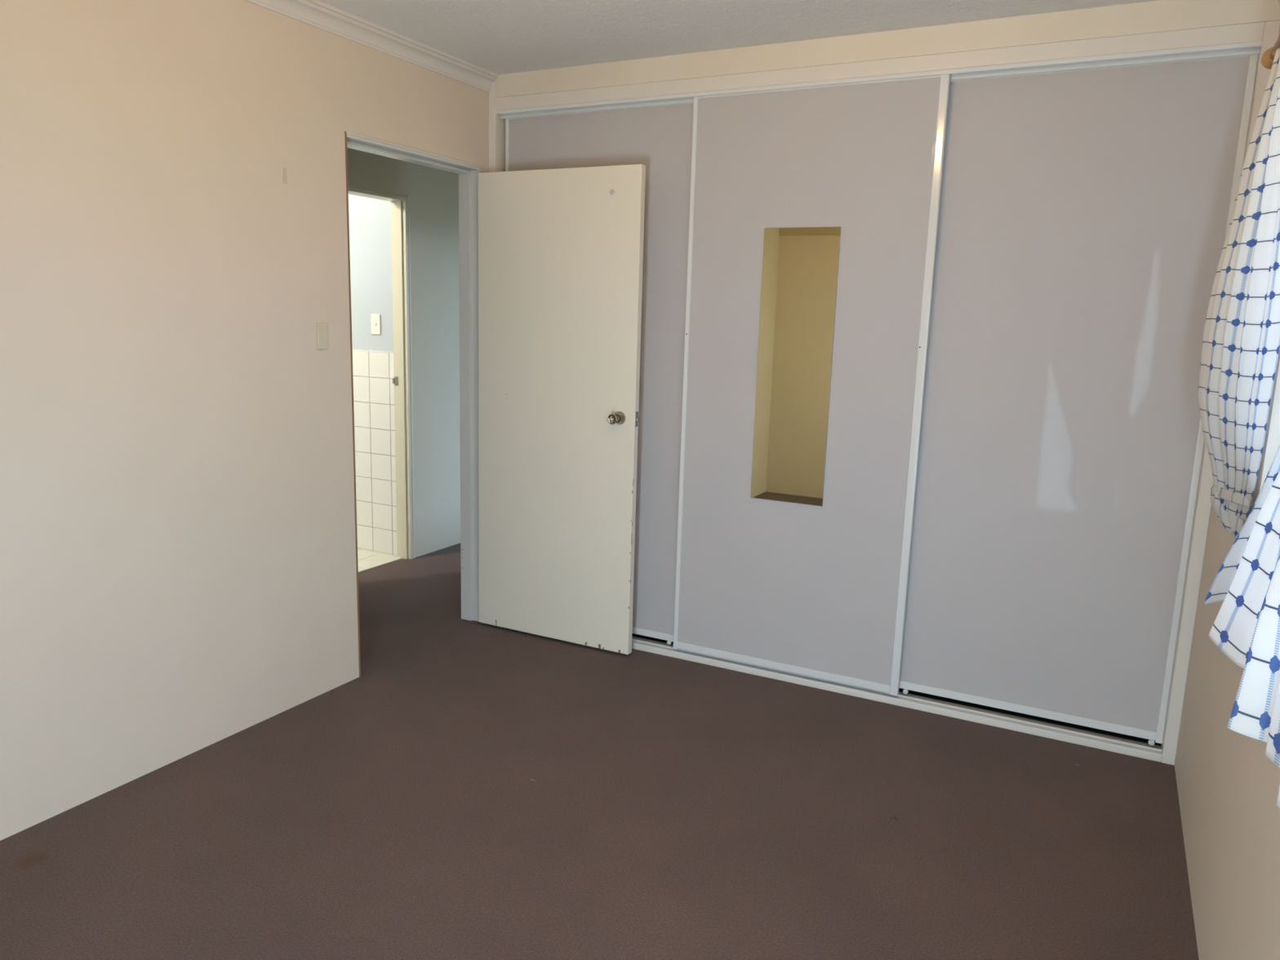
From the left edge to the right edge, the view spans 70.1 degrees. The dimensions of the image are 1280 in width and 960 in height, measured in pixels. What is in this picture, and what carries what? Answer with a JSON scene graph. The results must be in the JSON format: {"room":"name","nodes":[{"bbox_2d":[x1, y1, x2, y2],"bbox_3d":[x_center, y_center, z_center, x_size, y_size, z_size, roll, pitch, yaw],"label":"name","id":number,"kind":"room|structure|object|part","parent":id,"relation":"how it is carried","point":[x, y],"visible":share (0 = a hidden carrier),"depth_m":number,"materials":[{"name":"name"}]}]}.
{"room":"empty bedroom","nodes":[
{"label":"empty bedroom","id":0,"kind":"room"},
{"bbox_2d":[0,0,488,840],"bbox_3d":[-1.482,-0.315,2.765,0.102,2.450,4.740,7,11,27],"label":"wall","id":1,"kind":"structure","parent":0,"point":[178,572],"depth_m":2.77,"materials":[{"name":"beige paint"}]},
{"bbox_2d":[282,167,287,183],"bbox_3d":[-1.190,-1.020,3.058,0.003,0.050,0.015,7,11,27],"label":"strip","id":2,"kind":"object","parent":1,"relation":"attached to","point":[285,181],"visible":1,"depth_m":3.06,"materials":[{"name":"beige plastic"}]},
{"bbox_2d":[316,322,328,349],"bbox_3d":[-1.138,-0.516,3.273,0.010,0.094,0.047,7,11,27],"label":"light switch","id":3,"kind":"object","parent":1,"relation":"attached to","point":[322,327],"visible":1,"depth_m":3.27,"materials":[{"name":"beige plastic"}]},
{"bbox_2d":[244,0,498,92],"bbox_3d":[-1.528,-1.432,2.235,0.052,0.068,3.890,7,11,27],"label":"crown molding","id":4,"kind":"structure","parent":1,"relation":"attached to","point":[316,13],"depth_m":3.33,"materials":[{"name":"white paint"}]},
{"bbox_2d":[344,131,484,676],"bbox_3d":[-0.939,-0.296,3.826,0.121,2.069,0.813,7,11,27],"label":"door frame","id":5,"kind":"structure","parent":1,"relation":"attached to","point":[468,172],"depth_m":4.08,"materials":[{"name":"white wood"}]},
{"bbox_2d":[478,164,645,654],"bbox_3d":[-0.364,-0.285,3.926,0.803,2.017,0.156,7,11,27],"label":"door","id":6,"kind":"structure","parent":1,"relation":"in","point":[561,250],"depth_m":3.90,"materials":[{"name":"beige paint"}]},
{"bbox_3d":[-0.089,-0.254,3.759,0.055,0.055,0.024,7,11,27],"label":"knob","id":7,"kind":"part","parent":6,"relation":"part of","materials":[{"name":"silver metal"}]},
{"bbox_3d":[-0.014,-0.250,3.753,0.002,0.062,0.022,7,11,27],"label":"latch plate","id":8,"kind":"part","parent":6,"relation":"part of","materials":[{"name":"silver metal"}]},
{"bbox_2d":[348,194,397,555],"bbox_3d":[-2.205,-0.859,5.670,1.890,2.450,0.104,7,11,27],"label":"wall","id":9,"kind":"structure","parent":0,"point":[369,219],"depth_m":5.31,"materials":[{"name":"grey paint"}]},
{"bbox_2d":[370,313,381,334],"bbox_3d":[-1.520,-0.896,5.250,0.069,0.117,0.012,7,11,27],"label":"light switch","id":10,"kind":"object","parent":9,"relation":"attached to","point":[375,318],"visible":1,"depth_m":5.25,"materials":[{"name":"white plastic"}]},
{"bbox_2d":[346,147,460,557],"bbox_3d":[-1.313,-0.757,5.253,0.090,2.450,4.800,7,11,27],"label":"wall","id":11,"kind":"structure","parent":0,"point":[433,193],"depth_m":5.35,"materials":[{"name":"grey paint"}]},
{"bbox_2d":[347,186,414,559],"bbox_3d":[-1.538,-0.499,4.875,0.114,2.062,0.818,7,11,27],"label":"door frame","id":12,"kind":"structure","parent":11,"relation":"attached to","point":[400,205],"depth_m":5.18,"materials":[{"name":"beige wood"}]},
{"bbox_3d":[-1.396,-0.565,5.216,0.044,0.050,0.007,7,11,27],"label":"strike plate","id":13,"kind":"part","parent":12,"relation":"part of","materials":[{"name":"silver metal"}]},
{"bbox_3d":[-1.306,-0.551,5.205,0.010,2.062,0.012,7,11,27],"label":"architrave","id":14,"kind":"part","parent":12,"relation":"part of","materials":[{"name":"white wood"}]},
{"bbox_2d":[0,542,1199,959],"bbox_3d":[-0.905,0.757,3.979,6.062,0.064,7.090,7,11,27],"label":"floor","id":15,"kind":"structure","parent":0,"point":[674,808],"depth_m":2.61,"materials":[{"name":"brown carpet"}]},
{"bbox_2d":[488,0,1279,764],"bbox_3d":[0.721,-0.434,3.791,2.862,2.450,0.620,7,11,27],"label":"wardrobe","id":16,"kind":"object","parent":15,"relation":"on","point":[924,309],"visible":0.85,"depth_m":3.30,"materials":[{"name":"white wood"}]},
{"bbox_3d":[-0.184,-0.440,3.981,0.966,2.226,0.007,7,11,27],"label":"sliding door","id":17,"kind":"part","parent":16,"relation":"part of","materials":[{"name":"grey plastic"}]},
{"bbox_3d":[-0.151,-1.535,3.788,0.951,0.014,0.023,7,11,27],"label":"rail","id":18,"kind":"part","parent":16,"relation":"part of","materials":[{"name":"white metal"}]},
{"bbox_3d":[-0.216,0.647,4.181,0.951,0.030,0.023,7,11,27],"label":"rail","id":19,"kind":"part","parent":16,"relation":"part of","materials":[{"name":"white metal"}]},
{"bbox_3d":[0.569,0.760,3.741,0.918,0.030,0.023,7,11,27],"label":"rail","id":20,"kind":"part","parent":16,"relation":"part of","materials":[{"name":"white metal"}]},
{"bbox_2d":[750,226,840,506],"bbox_3d":[0.593,-0.431,3.522,0.298,1.053,0.005,7,11,27],"label":"mirror","id":21,"kind":"object","parent":16,"relation":"attached to","point":[797,326],"depth_m":3.52,"materials":[{"name":"grey mirror"}]},
{"bbox_3d":[0.605,-0.336,3.538,0.946,2.244,0.007,7,11,27],"label":"sliding door","id":22,"kind":"part","parent":16,"relation":"part of","materials":[{"name":"grey plastic"}]},
{"bbox_3d":[0.635,-1.440,3.345,0.918,0.014,0.023,7,11,27],"label":"rail","id":23,"kind":"part","parent":16,"relation":"part of","materials":[{"name":"white metal"}]},
{"bbox_3d":[1.391,0.839,3.368,0.907,0.030,0.023,7,11,27],"label":"rail","id":24,"kind":"part","parent":16,"relation":"part of","materials":[{"name":"white metal"}]},
{"bbox_3d":[1.421,-0.248,3.168,0.930,2.224,0.007,7,11,27],"label":"sliding door","id":25,"kind":"part","parent":16,"relation":"part of","materials":[{"name":"grey plastic"}]},
{"bbox_3d":[1.456,-1.341,2.976,0.907,0.014,0.023,7,11,27],"label":"rail","id":26,"kind":"part","parent":16,"relation":"part of","materials":[{"name":"white metal"}]},
{"bbox_2d":[318,0,1157,74],"bbox_3d":[-0.855,-1.742,3.594,6.162,0.100,7.200,7,11,27],"label":"ceiling","id":27,"kind":"structure","parent":0,"point":[498,37],"depth_m":3.15,"materials":[{"name":"white paint"}]},
{"bbox_2d":[1174,30,1279,959],"bbox_3d":[1.186,0.007,1.415,0.190,2.450,4.740,7,11,27],"label":"wall","id":28,"kind":"structure","parent":0,"point":[1228,786],"depth_m":2.06,"materials":[{"name":"beige paint"}]},
{"bbox_2d":[1261,35,1279,69],"bbox_3d":[1.083,-0.847,1.324,0.095,0.080,1.904,7,11,27],"label":"curtain rod","id":29,"kind":"object","parent":28,"relation":"attached to","point":[1267,59],"visible":0.6,"depth_m":2.13,"materials":[{"name":"brown wood"}]},
{"bbox_2d":[1198,48,1279,537],"bbox_3d":[1.389,-0.398,2.087,0.137,1.122,0.761,7,11,27],"label":"curtain","id":30,"kind":"object","parent":29,"relation":"hanging from","point":[1241,340],"visible":1,"depth_m":2.04,"materials":[{"name":"fabric"}]},
{"bbox_2d":[1204,444,1279,808],"bbox_3d":[0.996,-0.251,1.335,0.124,1.176,1.026,7,11,27],"label":"curtain","id":31,"kind":"object","parent":29,"relation":"hanging from","point":[1246,628],"visible":1,"depth_m":1.53,"materials":[{"name":"fabric"}]}
]}

